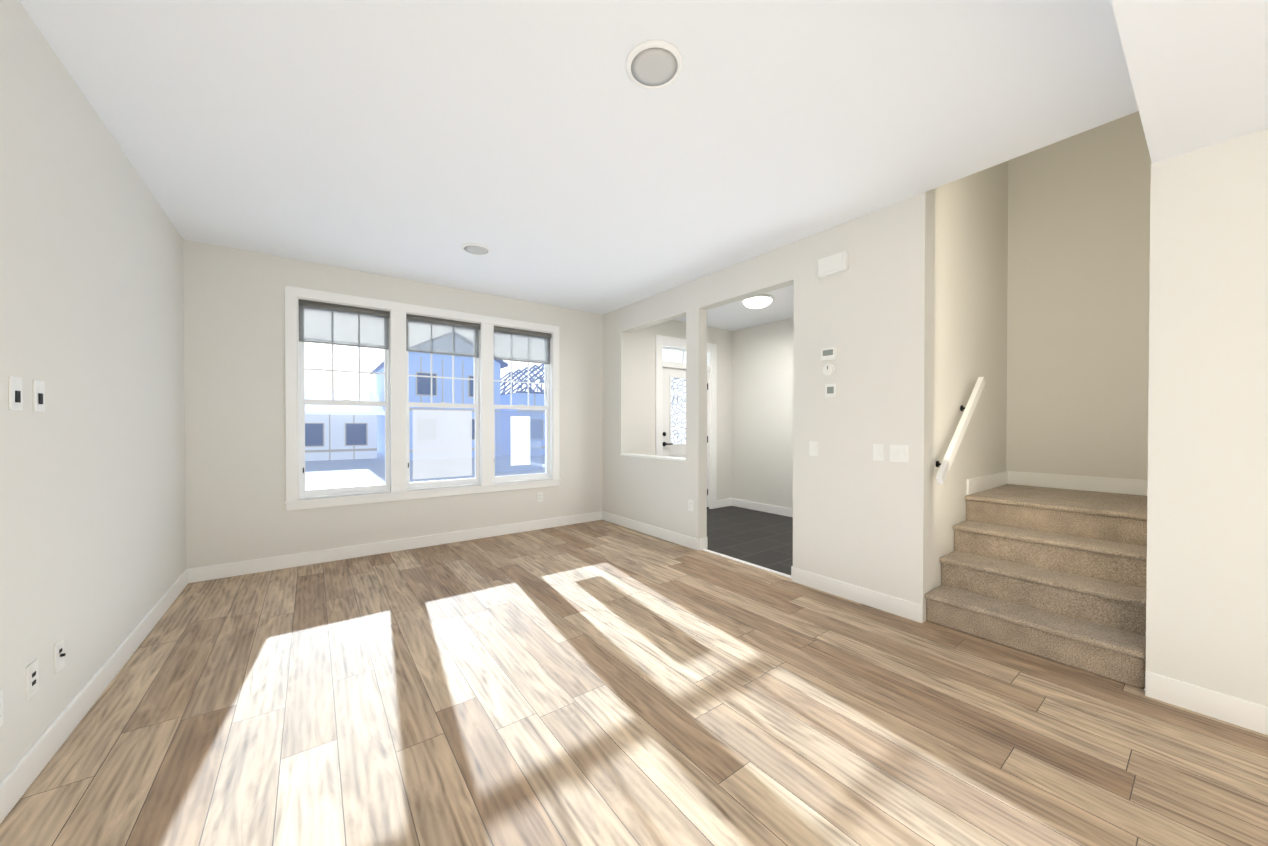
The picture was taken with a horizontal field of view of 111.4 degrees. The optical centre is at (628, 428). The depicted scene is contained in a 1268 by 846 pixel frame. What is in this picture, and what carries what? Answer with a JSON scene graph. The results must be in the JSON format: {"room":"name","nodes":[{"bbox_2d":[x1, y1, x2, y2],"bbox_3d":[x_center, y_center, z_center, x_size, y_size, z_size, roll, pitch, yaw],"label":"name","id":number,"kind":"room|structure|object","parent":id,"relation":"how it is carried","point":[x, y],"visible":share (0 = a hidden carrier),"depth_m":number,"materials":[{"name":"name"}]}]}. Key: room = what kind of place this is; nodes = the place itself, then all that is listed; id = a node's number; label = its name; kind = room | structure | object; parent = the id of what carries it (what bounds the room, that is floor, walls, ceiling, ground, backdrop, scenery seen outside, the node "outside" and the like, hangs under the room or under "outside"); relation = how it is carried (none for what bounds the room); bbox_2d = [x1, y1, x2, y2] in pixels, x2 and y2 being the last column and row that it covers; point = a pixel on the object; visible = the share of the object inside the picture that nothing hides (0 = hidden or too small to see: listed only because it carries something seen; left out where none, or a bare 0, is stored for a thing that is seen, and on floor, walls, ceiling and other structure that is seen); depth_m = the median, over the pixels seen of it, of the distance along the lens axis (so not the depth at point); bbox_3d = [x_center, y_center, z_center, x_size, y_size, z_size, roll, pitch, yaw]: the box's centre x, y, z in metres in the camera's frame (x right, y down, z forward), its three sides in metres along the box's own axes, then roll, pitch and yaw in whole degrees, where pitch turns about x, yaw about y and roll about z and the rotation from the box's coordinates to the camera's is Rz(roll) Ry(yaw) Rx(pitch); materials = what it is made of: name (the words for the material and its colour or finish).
{"room":"empty living room","nodes":[
{"label":"empty living room","id":0,"kind":"room"},
{"bbox_2d":[0,0,185,781],"bbox_3d":[-1.111,-0.107,-0.114,0.300,2.740,9.047,0,1,-36],"label":"wall","id":1,"kind":"structure","parent":0,"point":[92,521],"depth_m":1.85,"materials":[{"name":"white paint"}]},
{"bbox_2d":[0,689,2,726],"bbox_3d":[-1.999,0.895,1.366,0.009,0.114,0.070,0,1,-36],"label":"electrical outlet","id":2,"kind":"object","parent":1,"relation":"attached to","point":[1,707],"visible":1,"depth_m":1.39,"materials":[{"name":"white plastic"}]},
{"bbox_2d":[9,376,22,410],"bbox_3d":[-2.082,-0.120,1.470,0.009,0.114,0.070,0,1,-36],"label":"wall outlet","id":3,"kind":"object","parent":1,"relation":"attached to","point":[15,395],"visible":1,"depth_m":1.46,"materials":[{"name":"white plastic"}]},
{"bbox_2d":[26,659,38,699],"bbox_3d":[-2.132,0.894,1.547,0.008,0.114,0.070,0,1,-36],"label":"outlet","id":4,"kind":"object","parent":1,"relation":"attached to","point":[32,683],"visible":1,"depth_m":1.54,"materials":[{"name":"white plastic"}]},
{"bbox_2d":[33,380,44,411],"bbox_3d":[-2.174,-0.122,1.595,0.009,0.114,0.070,0,1,-36],"label":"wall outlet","id":5,"kind":"object","parent":1,"relation":"attached to","point":[38,396],"visible":1,"depth_m":1.59,"materials":[{"name":"white plastic"}]},
{"bbox_2d":[54,638,65,673],"bbox_3d":[-2.250,0.897,1.716,0.018,0.114,0.070,0,1,-36],"label":"outlet","id":6,"kind":"object","parent":1,"relation":"attached to","point":[59,655],"visible":1,"depth_m":1.71,"materials":[{"name":"white plastic"}]},
{"bbox_2d":[0,568,191,823],"bbox_3d":[-1.008,1.205,0.022,0.014,0.115,8.527,0,1,-36],"label":"baseboard","id":7,"kind":"structure","parent":1,"relation":"attached to","point":[44,749],"depth_m":1.80,"materials":[{"name":"white wood"}]},
{"bbox_2d":[183,239,602,568],"bbox_3d":[-1.958,-0.149,4.738,4.075,2.740,0.220,0,1,-36],"label":"wall","id":8,"kind":"structure","parent":0,"point":[234,388],"depth_m":3.78,"materials":[{"name":"white paint"}]},
{"bbox_2d":[192,511,599,582],"bbox_3d":[-1.925,1.165,4.628,3.925,0.115,0.014,0,1,-36],"label":"baseboard","id":9,"kind":"structure","parent":8,"relation":"attached to","point":[225,570],"depth_m":4.20,"materials":[{"name":"white wood"}]},
{"bbox_2d":[284,286,560,510],"bbox_3d":[-2.005,-0.278,4.683,2.700,1.980,0.248,0,1,-36],"label":"window","id":10,"kind":"structure","parent":8,"relation":"in","point":[442,439],"depth_m":4.54,"materials":[{"name":"white"}]},
{"bbox_2d":[537,492,542,501],"bbox_3d":[-1.077,0.827,5.252,0.070,0.114,0.009,0,1,-36],"label":"electrical outlet","id":11,"kind":"object","parent":8,"relation":"attached to","point":[539,496],"visible":1,"depth_m":5.25,"materials":[{"name":"white plastic"}]},
{"bbox_2d":[19,0,1138,330],"bbox_3d":[1.485,-1.643,1.778,6.740,0.300,9.047,0,1,-36],"label":"ceiling","id":12,"kind":"structure","parent":0,"point":[547,152],"depth_m":2.08,"materials":[{"name":"white paint"}]},
{"bbox_2d":[461,243,490,254],"bbox_3d":[-1.276,-1.503,3.623,0.236,0.013,0.236,0,1,-36],"label":"disc","id":13,"kind":"object","parent":12,"relation":"attached to","point":[475,249],"visible":1,"depth_m":3.60,"materials":[{"name":"white plastic"}]},
{"bbox_2d":[625,40,682,88],"bbox_3d":[0.105,-1.487,1.776,0.236,0.013,0.236,0,1,-36],"label":"disc","id":14,"kind":"object","parent":12,"relation":"attached to","point":[654,64],"visible":1,"depth_m":1.76,"materials":[{"name":"white plastic"}]},
{"bbox_2d":[742,294,772,307],"bbox_3d":[1.501,-1.469,5.037,0.340,0.105,0.340,0,1,-36],"label":"ceiling light","id":15,"kind":"object","parent":12,"relation":"attached to","point":[761,301],"visible":1,"depth_m":4.94,"materials":[{"name":"white glass"}]},
{"bbox_2d":[0,520,1267,845],"bbox_3d":[0.508,1.353,1.087,4.315,0.200,9.047,0,1,-36],"label":"floor","id":16,"kind":"structure","parent":0,"point":[600,682],"depth_m":1.81,"materials":[{"name":"brown wood"}]},
{"bbox_2d":[629,320,731,499],"bbox_3d":[0.843,-0.163,6.364,2.365,2.740,0.220,0,1,-36],"label":"wall","id":17,"kind":"structure","parent":0,"point":[642,359],"depth_m":5.87,"materials":[{"name":"white paint"}]},
{"bbox_2d":[655,334,716,508],"bbox_3d":[0.786,-0.039,6.311,1.196,2.493,0.237,0,1,-36],"label":"front door","id":18,"kind":"structure","parent":17,"relation":"in","point":[670,409],"depth_m":6.19,"materials":[{"name":"white"}]},
{"bbox_2d":[716,498,731,507],"bbox_3d":[1.468,1.147,6.690,0.335,0.115,0.014,0,1,-36],"label":"baseboard","id":19,"kind":"structure","parent":17,"relation":"attached to","point":[725,502],"depth_m":6.69,"materials":[{"name":"white wood"}]},
{"bbox_2d":[707,506,792,574],"bbox_3d":[1.823,1.319,4.990,2.425,0.200,3.617,0,1,-36],"label":"floor","id":20,"kind":"structure","parent":0,"point":[762,539],"depth_m":4.91,"materials":[{"name":"grey tile"}]},
{"bbox_2d":[731,318,792,508],"bbox_3d":[2.644,-0.155,5.443,0.550,2.740,3.397,0,1,-36],"label":"wall","id":21,"kind":"structure","parent":0,"point":[762,413],"depth_m":6.32,"materials":[{"name":"white paint"}]},
{"bbox_2d":[732,498,792,516],"bbox_3d":[2.589,1.158,5.476,0.014,0.115,3.297,0,1,-36],"label":"baseboard","id":22,"kind":"structure","parent":21,"relation":"attached to","point":[778,510],"depth_m":6.31,"materials":[{"name":"white wood"}]},
{"bbox_2d":[603,128,1267,705],"bbox_3d":[2.223,-0.128,2.383,0.120,2.740,8.527,0,1,-36],"label":"wall","id":23,"kind":"structure","parent":0,"point":[861,518],"depth_m":2.77,"materials":[{"name":"white paint"}]},
{"bbox_2d":[600,511,703,550],"bbox_3d":[0.188,1.161,5.056,0.017,0.115,1.754,0,1,-36],"label":"baseboard","id":24,"kind":"structure","parent":23,"relation":"attached to","point":[690,542],"depth_m":4.88,"materials":[{"name":"white wood"}]},
{"bbox_2d":[620,453,685,461],"bbox_3d":[0.299,0.323,5.008,0.156,0.022,1.168,0,1,-36],"label":"window sill","id":25,"kind":"structure","parent":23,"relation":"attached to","point":[655,457],"depth_m":4.92,"materials":[{"name":"white wood"}]},
{"bbox_2d":[688,499,692,510],"bbox_3d":[0.638,0.784,4.442,0.009,0.114,0.070,0,1,-36],"label":"electrical outlet","id":26,"kind":"object","parent":23,"relation":"attached to","point":[690,505],"depth_m":4.44,"materials":[{"name":"white plastic"}]},
{"bbox_2d":[702,549,790,577],"bbox_3d":[1.066,1.225,3.972,0.050,0.006,1.056,0,1,-36],"label":"trim","id":27,"kind":"structure","parent":23,"relation":"attached to","point":[753,565],"depth_m":3.93,"materials":[{"name":"white"}]},
{"bbox_2d":[809,441,817,455],"bbox_3d":[1.432,0.150,3.351,0.013,0.114,0.070,0,1,-36],"label":"light switch","id":28,"kind":"object","parent":23,"relation":"attached to","point":[813,448],"visible":1,"depth_m":3.35,"materials":[{"name":"white plastic"}]},
{"bbox_2d":[823,364,834,374],"bbox_3d":[1.498,-0.446,3.243,0.028,0.086,0.086,0,1,-36],"label":"dial","id":29,"kind":"object","parent":23,"relation":"attached to","point":[828,369],"visible":1,"depth_m":3.23,"materials":[{"name":"white plastic"}]},
{"bbox_2d":[821,347,836,360],"bbox_3d":[1.500,-0.561,3.243,0.024,0.090,0.110,0,1,-36],"label":"thermostat","id":30,"kind":"object","parent":23,"relation":"attached to","point":[827,354],"visible":1,"depth_m":3.23,"materials":[{"name":"white plastic"}]},
{"bbox_2d":[825,383,836,397],"bbox_3d":[1.512,-0.286,3.232,0.020,0.104,0.084,0,1,-36],"label":"thermostat","id":31,"kind":"object","parent":23,"relation":"attached to","point":[830,390],"visible":1,"depth_m":3.22,"materials":[{"name":"white plastic"}]},
{"bbox_2d":[818,251,848,277],"bbox_3d":[1.510,-1.215,3.198,0.054,0.130,0.210,0,1,-36],"label":"door chime","id":32,"kind":"object","parent":23,"relation":"attached to","point":[833,264],"visible":1,"depth_m":3.17,"materials":[{"name":"white plastic"}]},
{"bbox_2d":[791,566,922,622],"bbox_3d":[1.597,1.178,3.137,0.017,0.115,0.941,0,1,-36],"label":"baseboard","id":33,"kind":"structure","parent":23,"relation":"attached to","point":[910,610],"depth_m":3.06,"materials":[{"name":"white wood"}]},
{"bbox_2d":[873,444,883,460],"bbox_3d":[1.713,0.162,2.968,0.013,0.114,0.070,0,1,-36],"label":"light switch","id":34,"kind":"object","parent":23,"relation":"attached to","point":[878,452],"visible":1,"depth_m":2.96,"materials":[{"name":"white plastic"}]},
{"bbox_2d":[890,445,908,462],"bbox_3d":[1.790,0.163,2.863,0.013,0.114,0.116,0,1,-36],"label":"double light switch","id":35,"kind":"object","parent":23,"relation":"attached to","point":[899,453],"visible":1,"depth_m":2.86,"materials":[{"name":"white plastic"}]},
{"bbox_2d":[1145,671,1267,734],"bbox_3d":[3.553,1.201,0.468,0.014,0.115,3.849,0,1,-36],"label":"baseboard","id":36,"kind":"structure","parent":23,"relation":"attached to","point":[1243,713],"depth_m":1.87,"materials":[{"name":"white wood"}]},
{"bbox_2d":[926,160,1009,590],"bbox_3d":[2.620,-1.367,3.357,1.945,5.200,0.120,0,1,-36],"label":"wall","id":37,"kind":"structure","parent":0,"point":[971,242],"depth_m":3.22,"materials":[{"name":"white paint"}]},
{"bbox_2d":[936,377,984,483],"bbox_3d":[2.261,-0.018,2.975,0.848,0.726,0.091,0,1,-36],"label":"handrail","id":38,"kind":"object","parent":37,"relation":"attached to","point":[950,454],"visible":1,"depth_m":2.90,"materials":[{"name":"white wood"}]},
{"bbox_2d":[967,471,1009,494],"bbox_3d":[2.935,0.430,3.521,1.021,0.115,0.014,0,1,-36],"label":"baseboard","id":39,"kind":"structure","parent":37,"relation":"attached to","point":[978,484],"depth_m":3.47,"materials":[{"name":"white wood"}]},
{"bbox_2d":[1010,111,1141,490],"bbox_3d":[3.657,-1.368,3.487,0.120,5.200,0.870,0,1,-36],"label":"wall","id":40,"kind":"structure","parent":0,"point":[1040,285],"depth_m":3.46,"materials":[{"name":"white paint"}]},
{"bbox_2d":[1010,471,1147,495],"bbox_3d":[3.620,0.431,3.438,0.014,0.115,0.870,0,1,-36],"label":"baseboard","id":41,"kind":"structure","parent":40,"relation":"attached to","point":[1088,483],"depth_m":3.44,"materials":[{"name":"white wood"}]},
{"bbox_2d":[1142,126,1150,495],"bbox_3d":[3.232,-1.360,2.524,1.945,5.200,0.120,0,1,-36],"label":"wall","id":42,"kind":"structure","parent":0,"point":[1146,159],"depth_m":3.18,"materials":[{"name":"white paint"}]},
{"bbox_2d":[1111,0,1267,163],"bbox_3d":[1.966,-1.337,-0.720,3.955,0.270,3.845,0,1,-36],"label":"ceiling","id":43,"kind":"structure","parent":0,"point":[1198,71],"depth_m":1.46,"materials":[{"name":"white paint"}]},
{"label":"outside","id":44,"kind":"structure","parent":0,"visible":0},
{"bbox_2d":[305,452,544,489],"bbox_3d":[-39.530,1.738,60.956,170.000,0.300,134.853,0,1,-36],"label":"ground","id":45,"kind":"structure","parent":44,"point":[375,472],"depth_m":19.77,"materials":[{"name":"white snow"}]},
{"bbox_2d":[299,389,384,460],"bbox_3d":[-23.302,-0.419,28.009,12.000,4.580,9.800,0,1,-36],"label":"house","id":46,"kind":"structure","parent":45,"relation":"on","point":[336,448],"depth_m":26.73,"materials":[{"name":"white"}]},
{"bbox_2d":[370,352,507,459],"bbox_3d":[-14.460,-2.203,32.002,7.000,8.080,11.800,0,1,-36],"label":"house","id":47,"kind":"structure","parent":45,"relation":"on","point":[424,371],"depth_m":27.52,"materials":[{"name":"blue"}]},
{"bbox_2d":[501,364,544,455],"bbox_3d":[-7.693,-1.775,35.714,7.540,7.160,11.110,0,1,-36],"label":"house","id":48,"kind":"structure","parent":45,"relation":"on","point":[519,396],"depth_m":30.21,"materials":[{"name":"blue"}]},
{"bbox_2d":[925,484,1146,688],"bbox_3d":[2.887,0.865,2.932,1.800,0.744,0.914,0,1,-36],"label":"stairs","id":49,"kind":"object","parent":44,"point":[1057,575],"visible":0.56,"depth_m":2.59,"materials":[{"name":"beige carpet"}]}
]}

